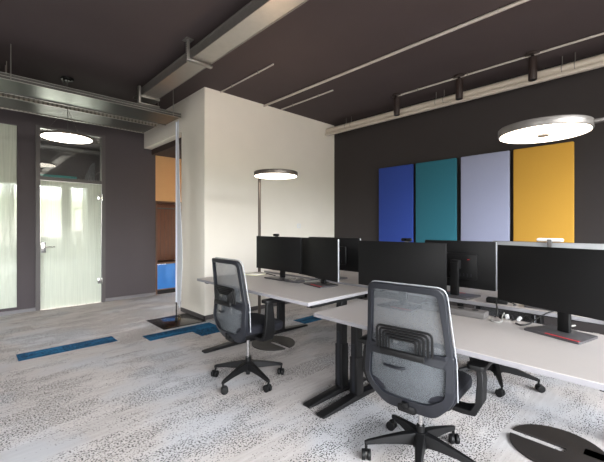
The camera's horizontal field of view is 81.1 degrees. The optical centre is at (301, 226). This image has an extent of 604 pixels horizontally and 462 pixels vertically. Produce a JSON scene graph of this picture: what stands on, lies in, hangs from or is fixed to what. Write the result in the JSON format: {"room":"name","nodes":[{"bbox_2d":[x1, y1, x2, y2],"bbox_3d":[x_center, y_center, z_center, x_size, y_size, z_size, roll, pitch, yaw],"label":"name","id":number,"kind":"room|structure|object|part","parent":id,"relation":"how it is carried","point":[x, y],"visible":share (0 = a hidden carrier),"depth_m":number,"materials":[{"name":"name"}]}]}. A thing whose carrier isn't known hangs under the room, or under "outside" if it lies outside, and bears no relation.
{"room":"open-plan office","nodes":[
{"label":"open-plan office","id":0,"kind":"room"},
{"bbox_2d":[40,302,98,309],"bbox_3d":[-5.925,1.370,6.261,5.275,0.100,3.160,0,0,-44],"label":"floor","id":1,"kind":"structure","parent":0,"point":[93,302],"depth_m":5.97,"materials":[{"name":"grey carpet"}]},
{"bbox_2d":[40,142,99,180],"bbox_3d":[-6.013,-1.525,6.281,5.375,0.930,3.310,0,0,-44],"label":"transom window","id":2,"kind":"structure","parent":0,"point":[55,159],"depth_m":8.67,"materials":[{"name":"glass"}]},
{"bbox_2d":[40,174,76,178],"bbox_3d":[-7.102,-1.195,7.294,4.200,0.090,0.040,0,0,-44],"label":"trim","id":3,"kind":"structure","parent":2,"relation":"attached to","point":[45,175],"depth_m":8.47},
{"bbox_2d":[40,130,99,149],"bbox_3d":[-5.925,-2.040,6.261,5.275,0.100,3.160,0,0,-44],"label":"ceiling","id":4,"kind":"structure","parent":0,"point":[95,144],"depth_m":8.41,"materials":[{"name":"paint"}]},
{"bbox_2d":[0,108,180,311],"bbox_3d":[-4.078,-0.285,5.757,8.450,3.410,0.120,0,0,-44],"label":"wall","id":5,"kind":"structure","parent":0,"point":[130,168],"depth_m":6.41,"materials":[{"name":"paint"}]},
{"bbox_2d":[0,121,18,310],"bbox_3d":[-4.796,-0.162,5.024,1.200,2.836,0.070,0,0,-44],"label":"window","id":6,"kind":"structure","parent":5,"relation":"in","point":[9,132],"depth_m":5.36,"materials":[{"name":"glass"}]},
{"bbox_2d":[35,124,104,310],"bbox_3d":[-3.851,-0.145,5.910,0.990,2.930,0.172,0,0,-44],"label":"door","id":7,"kind":"structure","parent":5,"relation":"in","point":[69,213],"depth_m":5.86,"materials":[{"name":"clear glass"}]},
{"bbox_2d":[0,292,155,315],"bbox_3d":[-4.963,1.292,4.819,5.875,0.055,0.015,0,0,-44],"label":"baseboard","id":8,"kind":"structure","parent":5,"relation":"attached to","point":[153,293],"depth_m":6.30,"materials":[{"name":"grey metal"}]},
{"bbox_2d":[144,101,180,149],"bbox_3d":[-2.396,-1.740,6.174,0.140,0.500,1.600,0,0,-44],"label":"lintel","id":9,"kind":"object","parent":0,"point":[160,135],"visible":0.57,"depth_m":6.11,"materials":[{"name":"white paint"}]},
{"bbox_2d":[152,138,180,158],"bbox_3d":[-1.594,-1.440,7.354,2.650,0.100,2.200,0,0,-44],"label":"ceiling","id":10,"kind":"structure","parent":0,"point":[168,149],"depth_m":6.50,"materials":[{"name":"black paint"}]},
{"bbox_2d":[181,87,333,315],"bbox_3d":[-0.630,-0.335,6.242,2.790,3.310,0.740,0,0,-44],"label":"wall","id":11,"kind":"structure","parent":0,"point":[226,138],"depth_m":5.48,"materials":[{"name":"white paint"}]},
{"bbox_2d":[181,301,289,319],"bbox_3d":[-0.630,1.290,6.232,2.805,0.060,0.755,0,0,-44],"label":"baseboard","id":12,"kind":"structure","parent":11,"relation":"attached to","point":[207,317],"depth_m":5.33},
{"bbox_2d":[0,292,603,461],"bbox_3d":[-0.612,1.370,2.126,8.450,0.100,9.920,0,0,-44],"label":"floor","id":13,"kind":"structure","parent":0,"point":[131,398],"depth_m":2.62,"materials":[{"name":"grey carpet"}]},
{"bbox_2d":[16,336,117,360],"bbox_3d":[-2.543,1.321,3.866,0.900,0.007,0.245,0,0,-44],"label":"tile","id":14,"kind":"object","parent":13,"relation":"on","point":[59,349],"visible":1,"depth_m":3.83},
{"bbox_2d":[146,120,205,329],"bbox_3d":[-1.726,-0.075,4.908,0.600,2.790,0.696,0,0,-44],"label":"banner stand","id":15,"kind":"object","parent":13,"relation":"on","point":[174,321],"visible":1,"depth_m":4.88,"materials":[{"name":"fabric"}]},
{"bbox_3d":[-1.760,1.314,4.942,0.600,0.012,0.600,0,0,-44],"label":"plate","id":16,"kind":"part","parent":15,"relation":"part of","materials":[{"name":"black metal"}]},
{"bbox_2d":[143,322,215,340],"bbox_3d":[-1.521,1.321,4.482,0.890,0.007,0.245,0,0,-44],"label":"tile","id":17,"kind":"object","parent":13,"relation":"on","point":[151,337],"visible":0.86,"depth_m":4.45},
{"bbox_2d":[193,326,219,335],"bbox_3d":[-0.972,1.321,4.668,0.900,0.007,0.245,0,0,-44],"label":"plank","id":18,"kind":"object","parent":13,"relation":"on","point":[207,331],"visible":0.36,"depth_m":4.45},
{"bbox_2d":[211,257,284,394],"bbox_3d":[-0.471,0.789,3.050,0.633,1.063,0.710,0,0,-44],"label":"office chair","id":19,"kind":"object","parent":13,"relation":"on","point":[233,319],"visible":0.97,"depth_m":2.85,"materials":[{"name":"black fabric"}]},
{"bbox_3d":[-0.632,1.199,3.091,0.290,0.085,0.063,0,0,13],"label":"star leg","id":20,"kind":"part","parent":19,"relation":"part of","materials":[{"name":"black plastic"}]},
{"bbox_3d":[-0.608,0.602,2.917,0.116,0.677,0.487,0,0,-44],"label":"frame","id":21,"kind":"part","parent":19,"relation":"part of","materials":[{"name":"grey plastic"}]},
{"bbox_3d":[-0.600,0.543,2.925,0.079,0.571,0.499,0,0,-44],"label":"rim trim","id":22,"kind":"part","parent":19,"relation":"part of","materials":[{"name":"silver metal"}]},
{"bbox_3d":[-0.555,1.199,2.907,0.063,0.085,0.290,0,0,31],"label":"star leg","id":23,"kind":"part","parent":19,"relation":"part of","materials":[{"name":"black plastic"}]},
{"bbox_3d":[-0.452,0.834,3.066,0.440,0.093,0.467,0,0,-44],"label":"seat","id":24,"kind":"part","parent":19,"relation":"part of","materials":[{"name":"fabric"}]},
{"bbox_3d":[-0.351,1.199,2.929,0.063,0.085,0.291,0,0,-44],"label":"star leg","id":25,"kind":"part","parent":19,"relation":"part of","materials":[{"name":"black plastic"}]},
{"bbox_3d":[-0.330,0.761,2.880,0.100,0.313,0.239,0,0,-44],"label":"armrest","id":26,"kind":"part","parent":19,"relation":"part of","materials":[{"name":"black plastic"}]},
{"bbox_3d":[-0.310,1.199,3.118,0.290,0.085,0.063,0,0,-23],"label":"star leg","id":27,"kind":"part","parent":19,"relation":"part of","materials":[{"name":"black plastic"}]},
{"bbox_2d":[252,169,297,350],"bbox_3d":[-0.315,0.348,4.005,0.534,1.944,0.496,0,0,6],"label":"floor lamp","id":28,"kind":"object","parent":13,"relation":"on","point":[288,342],"visible":0.91,"depth_m":3.97,"materials":[{"name":"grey metal"}]},
{"bbox_2d":[255,173,296,178],"bbox_3d":[-0.296,-0.574,4.003,0.476,0.004,0.476,0,0,29],"label":"diffuser","id":29,"kind":"object","parent":28,"relation":"attached to","point":[259,175],"depth_m":3.92,"materials":[{"name":"white plastic"}]},
{"bbox_2d":[197,272,367,408],"bbox_3d":[-0.237,0.927,3.362,0.800,0.785,1.650,0,0,-44],"label":"desk","id":30,"kind":"object","parent":13,"relation":"on","point":[297,293],"visible":0.6,"depth_m":2.84,"materials":[{"name":"laminate"}]},
{"bbox_2d":[245,272,263,275],"bbox_3d":[-0.544,0.530,3.988,0.210,0.008,0.150,0,0,34],"label":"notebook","id":31,"kind":"object","parent":30,"relation":"on","point":[250,273],"visible":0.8,"depth_m":3.98,"materials":[{"name":"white paper"}]},
{"bbox_2d":[256,236,301,280],"bbox_3d":[-0.221,0.317,3.660,0.215,0.436,0.708,0,0,-44],"label":"monitor","id":32,"kind":"object","parent":30,"relation":"on","point":[282,254],"visible":0.97,"depth_m":3.60,"materials":[{"name":"black plastic"}]},
{"bbox_3d":[-0.007,0.273,3.379,0.012,0.345,0.005,0,0,-44],"label":"trim","id":33,"kind":"part","parent":32,"relation":"part of","materials":[{"name":"black plastic"}]},
{"bbox_2d":[284,278,304,282],"bbox_3d":[-0.078,0.517,3.423,0.190,0.036,0.105,0,0,38],"label":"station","id":34,"kind":"object","parent":30,"relation":"on","point":[293,280],"visible":1,"depth_m":3.39,"materials":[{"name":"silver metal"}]},
{"bbox_2d":[301,237,339,287],"bbox_3d":[0.177,0.318,3.251,0.215,0.434,0.628,0,0,-32],"label":"monitor","id":35,"kind":"object","parent":30,"relation":"on","point":[320,256],"visible":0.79,"depth_m":3.17,"materials":[{"name":"black plastic"}]},
{"bbox_3d":[0.306,0.283,2.965,0.012,0.360,0.005,0,0,-32],"label":"trim","id":36,"kind":"part","parent":35,"relation":"part of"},
{"bbox_3d":[0.285,0.579,2.816,0.640,0.032,0.060,0,0,-44],"label":"support arm","id":37,"kind":"part","parent":30,"relation":"part of","materials":[{"name":"metal"}]},
{"bbox_3d":[0.321,0.943,2.850,0.080,0.695,0.072,0,0,-44],"label":"leg","id":38,"kind":"part","parent":30,"relation":"part of","materials":[{"name":"metal"}]},
{"bbox_2d":[293,315,321,323],"bbox_3d":[0.282,1.321,5.208,0.900,0.007,0.245,0,0,-44],"label":"tile","id":39,"kind":"object","parent":13,"relation":"on","point":[305,320],"visible":0.29,"depth_m":5.03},
{"bbox_2d":[264,270,367,334],"bbox_3d":[0.400,0.925,3.969,0.800,0.790,1.650,0,0,-44],"label":"desk","id":40,"kind":"object","parent":13,"relation":"on","point":[352,280],"visible":0.22,"depth_m":4.11,"materials":[{"name":"laminate"}]},
{"bbox_3d":[-0.265,0.940,4.420,0.080,0.700,0.072,0,0,-44],"label":"leg","id":41,"kind":"part","parent":40,"relation":"part of","materials":[{"name":"metal"}]},
{"bbox_2d":[309,237,360,279],"bbox_3d":[0.295,0.319,3.655,0.215,0.422,0.708,0,0,-44],"label":"monitor","id":42,"kind":"object","parent":40,"relation":"on","point":[348,246],"visible":0.33,"depth_m":3.52,"materials":[{"name":"black plastic"}]},
{"bbox_2d":[358,280,492,461],"bbox_3d":[0.673,0.806,2.003,0.710,1.027,0.633,0,0,40],"label":"office chair","id":43,"kind":"object","parent":13,"relation":"on","point":[409,360],"visible":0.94,"depth_m":1.82,"materials":[{"name":"grey fabric"}]},
{"bbox_3d":[0.491,0.829,2.127,0.239,0.248,0.100,0,0,40],"label":"armrest","id":44,"kind":"part","parent":43,"relation":"part of","materials":[{"name":"black plastic"}]},
{"bbox_3d":[0.502,1.199,2.010,0.290,0.085,0.063,0,0,3],"label":"star leg","id":45,"kind":"part","parent":43,"relation":"part of","materials":[{"name":"black plastic"}]},
{"bbox_3d":[0.478,0.725,1.832,0.127,0.026,0.028,0,0,45],"label":"lumbar lever","id":46,"kind":"part","parent":43,"relation":"part of","materials":[{"name":"grey plastic"}]},
{"bbox_3d":[0.629,1.199,2.165,0.063,0.085,0.290,0,0,-15],"label":"star leg","id":47,"kind":"part","parent":43,"relation":"part of","materials":[{"name":"black plastic"}]},
{"bbox_3d":[0.545,0.636,1.851,0.487,0.677,0.116,0,0,40],"label":"frame","id":48,"kind":"part","parent":43,"relation":"part of","materials":[{"name":"grey plastic"}]},
{"bbox_3d":[0.553,0.578,1.860,0.499,0.571,0.079,0,0,40],"label":"rim trim","id":49,"kind":"part","parent":43,"relation":"part of","materials":[{"name":"silver metal"}]},
{"bbox_3d":[0.610,1.199,1.842,0.063,0.085,0.290,0,0,21],"label":"star leg","id":50,"kind":"part","parent":43,"relation":"part of","materials":[{"name":"black plastic"}]},
{"bbox_3d":[0.685,0.869,2.015,0.467,0.093,0.440,0,0,40],"label":"seat","id":51,"kind":"part","parent":43,"relation":"part of","materials":[{"name":"fabric"}]},
{"bbox_3d":[0.815,1.199,2.092,0.290,0.085,0.063,0,0,-33],"label":"star leg","id":52,"kind":"part","parent":43,"relation":"part of","materials":[{"name":"black plastic"}]},
{"bbox_3d":[0.801,1.199,1.891,0.291,0.085,0.063,0,0,40],"label":"star leg","id":53,"kind":"part","parent":43,"relation":"part of","materials":[{"name":"black plastic"}]},
{"bbox_3d":[0.826,0.829,1.843,0.239,0.248,0.100,0,0,40],"label":"armrest","id":54,"kind":"part","parent":43,"relation":"part of","materials":[{"name":"black plastic"}]},
{"bbox_2d":[313,300,603,418],"bbox_3d":[0.920,0.958,2.150,0.800,0.725,1.600,0,0,-44],"label":"desk","id":55,"kind":"object","parent":13,"relation":"on","point":[506,343],"visible":0.77,"depth_m":1.82,"materials":[{"name":"laminate"}]},
{"bbox_3d":[0.420,0.973,2.717,0.080,0.635,0.072,0,0,-44],"label":"leg","id":56,"kind":"part","parent":55,"relation":"part of","materials":[{"name":"metal"}]},
{"bbox_2d":[358,240,446,295],"bbox_3d":[0.738,0.352,2.626,0.215,0.486,0.718,0,0,-44],"label":"monitor","id":57,"kind":"object","parent":55,"relation":"on","point":[416,263],"visible":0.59,"depth_m":2.56,"materials":[{"name":"black plastic"}]},
{"bbox_2d":[401,238,411,241],"bbox_3d":[0.760,0.115,2.564,0.035,0.068,0.085,0,0,-44],"label":"webcam","id":58,"kind":"object","parent":57,"relation":"attached to","point":[402,239],"visible":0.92,"depth_m":2.55,"materials":[{"name":"black plastic"}]},
{"bbox_3d":[0.956,0.285,2.341,0.012,0.350,0.005,0,0,-44],"label":"trim","id":59,"kind":"part","parent":57,"relation":"part of","materials":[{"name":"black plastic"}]},
{"bbox_2d":[447,305,488,319],"bbox_3d":[1.047,0.572,2.437,0.420,0.045,0.100,0,0,43],"label":"box","id":60,"kind":"object","parent":55,"relation":"on","point":[455,310],"visible":0.7,"depth_m":2.33,"materials":[{"name":"grey plastic"}]},
{"bbox_2d":[494,299,497,316],"bbox_3d":[1.296,0.541,2.363,0.023,0.102,0.151,0,0,26],"label":"cable","id":61,"kind":"object","parent":55,"relation":"on","point":[495,300],"visible":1,"depth_m":2.31,"materials":[{"name":"black plastic"}]},
{"bbox_2d":[490,313,504,322],"bbox_3d":[1.262,0.578,2.278,0.072,0.033,0.207,0,0,34],"label":"cable","id":62,"kind":"object","parent":55,"relation":"on","point":[503,313],"visible":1,"depth_m":2.21,"materials":[{"name":"white plastic"}]},
{"bbox_2d":[499,314,521,321],"bbox_3d":[1.333,0.579,2.258,0.039,0.032,0.129,0,0,-44],"label":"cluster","id":63,"kind":"object","parent":55,"relation":"on","point":[512,318],"visible":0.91,"depth_m":2.24,"materials":[{"name":"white plastic"}]},
{"bbox_2d":[515,315,532,325],"bbox_3d":[1.380,0.574,2.176,0.186,0.041,0.085,0,0,-44],"label":"cable","id":64,"kind":"object","parent":55,"relation":"on","point":[529,317],"visible":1,"depth_m":2.13,"materials":[{"name":"black plastic"}]},
{"bbox_2d":[533,311,554,321],"bbox_3d":[1.507,0.550,2.162,0.203,0.083,0.026,0,0,1],"label":"cable","id":65,"kind":"object","parent":55,"relation":"on","point":[550,311],"visible":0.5,"depth_m":2.15,"materials":[{"name":"black plastic"}]},
{"bbox_2d":[498,245,603,344],"bbox_3d":[1.435,0.354,1.954,0.215,0.482,0.698,0,0,-25],"label":"monitor","id":66,"kind":"object","parent":55,"relation":"on","point":[566,281],"visible":1,"depth_m":1.94,"materials":[{"name":"black plastic"}]},
{"bbox_2d":[457,303,545,396],"bbox_3d":[1.678,0.806,3.037,0.630,1.027,0.710,0,0,-40],"label":"office chair","id":67,"kind":"object","parent":13,"relation":"on","point":[497,369],"visible":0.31,"depth_m":2.94,"materials":[{"name":"grey plastic"}]},
{"bbox_3d":[1.492,1.199,3.034,0.290,0.085,0.063,0,0,3],"label":"star leg","id":68,"kind":"part","parent":67,"relation":"part of","materials":[{"name":"black plastic"}]},
{"bbox_3d":[1.600,1.199,2.866,0.063,0.085,0.290,0,0,21],"label":"star leg","id":69,"kind":"part","parent":67,"relation":"part of","materials":[{"name":"black plastic"}]},
{"bbox_3d":[1.812,0.636,3.149,0.116,0.677,0.487,0,0,-40],"label":"frame","id":70,"kind":"part","parent":67,"relation":"part of","materials":[{"name":"grey plastic"}]},
{"bbox_3d":[1.793,1.199,2.916,0.290,0.085,0.063,0,0,39],"label":"star leg","id":71,"kind":"part","parent":67,"relation":"part of","materials":[{"name":"black plastic"}]},
{"bbox_3d":[1.817,0.811,2.868,0.100,0.283,0.239,0,0,-40],"label":"armrest","id":72,"kind":"part","parent":67,"relation":"part of","materials":[{"name":"black plastic"}]},
{"bbox_2d":[446,286,603,325],"bbox_3d":[1.556,0.925,2.758,0.800,0.790,1.600,0,0,-44],"label":"desk","id":73,"kind":"object","parent":13,"relation":"on","point":[480,301],"visible":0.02,"depth_m":2.43,"materials":[{"name":"laminate"}]},
{"bbox_2d":[425,240,496,299],"bbox_3d":[1.186,0.318,2.715,0.215,0.424,0.548,0,0,-44],"label":"monitor","id":74,"kind":"object","parent":73,"relation":"on","point":[470,264],"visible":0.71,"depth_m":2.65,"materials":[{"name":"black plastic"}]},
{"bbox_3d":[1.402,0.285,2.546,0.012,0.355,0.005,0,0,-44],"label":"trim","id":75,"kind":"part","parent":74,"relation":"part of","materials":[{"name":"silver metal"}]},
{"bbox_2d":[486,297,515,305],"bbox_3d":[1.376,0.512,2.437,0.184,0.034,0.074,0,0,36],"label":"brick","id":76,"kind":"object","parent":73,"relation":"on","point":[488,299],"visible":0.83,"depth_m":2.44,"materials":[{"name":"black plastic"}]},
{"bbox_3d":[1.359,0.512,2.458,0.130,0.034,0.060,0,0,36],"label":"casing","id":77,"kind":"part","parent":76,"relation":"part of","materials":[{"name":"black plastic"}]},
{"bbox_2d":[492,241,603,311],"bbox_3d":[1.629,0.316,2.316,0.215,0.428,0.728,0,0,-44],"label":"monitor","id":78,"kind":"object","parent":73,"relation":"on","point":[597,246],"visible":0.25,"depth_m":2.31,"materials":[{"name":"silver plastic"}]},
{"bbox_2d":[536,238,563,246],"bbox_3d":[1.635,0.107,2.328,0.035,0.068,0.150,0,0,-44],"label":"webcam","id":79,"kind":"object","parent":78,"relation":"attached to","point":[549,241],"visible":0.88,"depth_m":2.31,"materials":[{"name":"white plastic"}]},
{"bbox_2d":[498,114,603,143],"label":"floor lamp","id":80,"kind":"object","parent":13,"relation":"on","point":[556,127],"depth_m":2.10,"materials":[{"name":"silver metal"}]},
{"bbox_2d":[500,123,592,143],"bbox_3d":[1.508,-0.579,2.207,0.476,0.004,0.476,0,0,-1],"label":"diffuser","id":81,"kind":"object","parent":80,"relation":"attached to","point":[531,132],"depth_m":2.16,"materials":[{"name":"white plastic"}]},
{"bbox_3d":[1.696,-0.607,2.010,0.044,0.018,0.144,0,0,-44],"label":"arm","id":82,"kind":"part","parent":80,"relation":"part of","materials":[{"name":"silver metal"}]},
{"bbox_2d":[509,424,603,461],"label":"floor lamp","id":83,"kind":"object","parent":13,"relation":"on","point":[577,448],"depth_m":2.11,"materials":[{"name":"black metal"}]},
{"bbox_2d":[0,0,603,125],"bbox_3d":[-0.612,-2.040,2.126,8.450,0.100,9.920,0,0,-44],"label":"ceiling","id":84,"kind":"structure","parent":0,"point":[110,48],"depth_m":3.85,"materials":[{"name":"paint"}]},
{"bbox_2d":[39,76,92,143],"bbox_3d":[-3.138,-1.585,4.719,0.600,0.809,0.600,0,0,-44],"label":"pendant lamp","id":85,"kind":"object","parent":84,"relation":"hanging from","point":[54,135],"visible":0.96,"depth_m":4.66,"materials":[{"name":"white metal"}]},
{"bbox_3d":[-3.138,-1.199,4.719,0.600,0.028,0.600,0,0,-44],"label":"lamp shade","id":86,"kind":"part","parent":85,"relation":"part of","materials":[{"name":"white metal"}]},
{"bbox_2d":[41,133,91,143],"bbox_3d":[-3.138,-1.184,4.719,0.576,0.006,0.576,0,0,-44],"label":"diffuser","id":87,"kind":"object","parent":85,"relation":"attached to","point":[76,138],"depth_m":4.66,"materials":[{"name":"white plastic"}]},
{"bbox_2d":[0,65,156,132],"bbox_3d":[-4.427,-1.790,3.993,5.310,0.400,0.580,0,0,-44],"label":"cable tray","id":88,"kind":"object","parent":84,"relation":"hanging from","point":[10,102],"visible":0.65,"depth_m":5.02,"materials":[{"name":"metal"}]},
{"bbox_3d":[-4.617,-1.631,4.192,5.310,0.058,0.006,0,0,-44],"label":"rail","id":89,"kind":"part","parent":88,"relation":"part of","materials":[{"name":"metal"}]},
{"bbox_3d":[-4.237,-1.631,3.794,5.310,0.058,0.006,0,0,-44],"label":"rail","id":90,"kind":"part","parent":88,"relation":"part of","materials":[{"name":"metal"}]},
{"bbox_2d":[0,44,180,125],"bbox_3d":[-3.908,-1.790,3.507,5.390,0.400,0.560,0,0,-44],"label":"cable tray","id":91,"kind":"object","parent":84,"relation":"hanging from","point":[11,84],"visible":0.89,"depth_m":4.48,"materials":[{"name":"metal"}]},
{"bbox_3d":[-4.091,-1.631,3.699,5.390,0.058,0.006,0,0,-44],"label":"rail","id":92,"kind":"part","parent":91,"relation":"part of","materials":[{"name":"metal"}]},
{"bbox_3d":[-3.725,-1.631,3.315,5.390,0.058,0.006,0,0,-44],"label":"rail","id":93,"kind":"part","parent":91,"relation":"part of","materials":[{"name":"metal"}]},
{"bbox_2d":[133,0,307,107],"bbox_3d":[0.067,-1.830,2.587,0.320,0.320,6.650,0,0,-44],"label":"cable tray","id":94,"kind":"object","parent":84,"relation":"hanging from","point":[256,16],"visible":0.93,"depth_m":3.52,"materials":[{"name":"metal"}]},
{"bbox_3d":[0.002,-1.842,2.525,0.030,0.096,6.650,0,0,-44],"label":"rail","id":95,"kind":"part","parent":94,"relation":"part of","materials":[{"name":"grey metal"}]},
{"bbox_2d":[220,64,273,92],"bbox_3d":[-0.768,-1.974,4.714,0.026,0.034,1.220,0,0,-44],"label":"conduit","id":96,"kind":"object","parent":84,"relation":"attached to","point":[258,71],"visible":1,"depth_m":4.62,"materials":[{"name":"grey metal"}]},
{"bbox_2d":[281,90,333,109],"bbox_3d":[0.050,-1.974,5.502,0.026,0.034,1.150,0,0,-44],"label":"conduit","id":97,"kind":"object","parent":84,"relation":"attached to","point":[318,95],"visible":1,"depth_m":5.43,"materials":[{"name":"grey metal"}]},
{"bbox_2d":[263,0,529,106],"bbox_3d":[1.306,-1.971,3.722,0.034,0.040,5.580,0,0,-44],"label":"conduit","id":98,"kind":"object","parent":84,"relation":"attached to","point":[519,2],"visible":1,"depth_m":3.80,"materials":[{"name":"grey metal"}]},
{"bbox_2d":[392,93,400,115],"bbox_3d":[1.425,-1.834,5.314,0.150,0.312,0.150,0,0,-44],"label":"ceiling spotlight","id":99,"kind":"object","parent":84,"relation":"attached to","point":[395,96],"visible":0.97,"depth_m":5.28,"materials":[{"name":"black plastic"}]},
{"bbox_2d":[453,73,464,99],"bbox_3d":[2.067,-1.834,4.641,0.150,0.312,0.150,0,0,-44],"label":"ceiling spotlight","id":100,"kind":"object","parent":84,"relation":"attached to","point":[458,82],"visible":0.94,"depth_m":4.61,"materials":[{"name":"black metal"}]},
{"bbox_2d":[325,52,603,135],"bbox_3d":[3.057,-1.863,4.066,0.137,0.255,7.460,0,0,-44],"label":"pipe","id":101,"kind":"object","parent":84,"relation":"hanging from","point":[594,62],"visible":1,"depth_m":4.68,"materials":[{"name":"metal"}]},
{"bbox_2d":[399,32,603,95],"bbox_3d":[2.619,-1.974,4.063,0.026,0.034,3.460,0,0,-44],"label":"track","id":102,"kind":"object","parent":84,"relation":"attached to","point":[602,33],"visible":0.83,"depth_m":4.21,"materials":[{"name":"grey metal"}]},
{"bbox_2d":[525,50,539,81],"bbox_3d":[2.640,-1.834,4.041,0.150,0.312,0.150,0,0,-44],"label":"ceiling spotlight","id":103,"kind":"object","parent":84,"relation":"attached to","point":[532,61],"visible":0.95,"depth_m":4.00,"materials":[{"name":"black metal"}]},
{"bbox_2d":[334,52,603,334],"bbox_3d":[2.498,-0.335,5.095,0.150,3.510,9.920,0,0,-44],"label":"wall","id":104,"kind":"structure","parent":0,"point":[468,128],"depth_m":5.11,"materials":[{"name":"paint"}]},
{"bbox_2d":[379,164,413,241],"bbox_3d":[1.573,-0.320,5.898,0.080,1.380,0.640,0,0,-44],"label":"acoustic panel","id":105,"kind":"object","parent":104,"relation":"attached to","point":[396,183],"visible":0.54,"depth_m":5.85,"materials":[{"name":"blue fabric"}]},
{"bbox_2d":[416,158,456,242],"bbox_3d":[2.049,-0.320,5.399,0.080,1.380,0.640,0,0,-44],"label":"acoustic panel","id":106,"kind":"object","parent":104,"relation":"attached to","point":[436,181],"visible":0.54,"depth_m":5.35,"materials":[{"name":"teal fabric"}]},
{"bbox_2d":[461,150,509,241],"bbox_3d":[2.533,-0.320,4.892,0.080,1.380,0.630,0,0,-44],"label":"acoustic panel","id":107,"kind":"object","parent":104,"relation":"attached to","point":[485,178],"visible":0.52,"depth_m":4.85,"materials":[{"name":"purple fabric"}]},
{"bbox_2d":[513,141,573,242],"bbox_3d":[3.000,-0.320,4.402,0.080,1.380,0.635,0,0,-44],"label":"acoustic panel","id":108,"kind":"object","parent":104,"relation":"attached to","point":[543,176],"visible":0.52,"depth_m":4.36,"materials":[{"name":"yellow fabric"}]},
{"bbox_3d":[-2.168,1.370,8.009,2.575,0.100,0.500,0,0,-44],"label":"floor","id":109,"kind":"structure","parent":0,"visible":0},
{"bbox_2d":[156,201,180,294],"bbox_3d":[-2.423,0.405,7.600,1.630,1.830,0.500,0,0,-44],"label":"wardrobe","id":110,"kind":"object","parent":109,"relation":"on","point":[165,210],"visible":0.13,"depth_m":7.36,"materials":[{"name":"brown wood"}]},
{"bbox_3d":[-2.685,0.975,7.016,0.378,0.483,0.018,0,0,-44],"label":"door","id":111,"kind":"part","parent":110,"relation":"part of","materials":[{"name":"blue wood"}]},
{"bbox_3d":[-2.568,0.107,7.752,1.570,1.175,0.020,0,0,-44],"label":"panel","id":112,"kind":"part","parent":110,"relation":"part of","materials":[{"name":"brown wood"}]}
]}

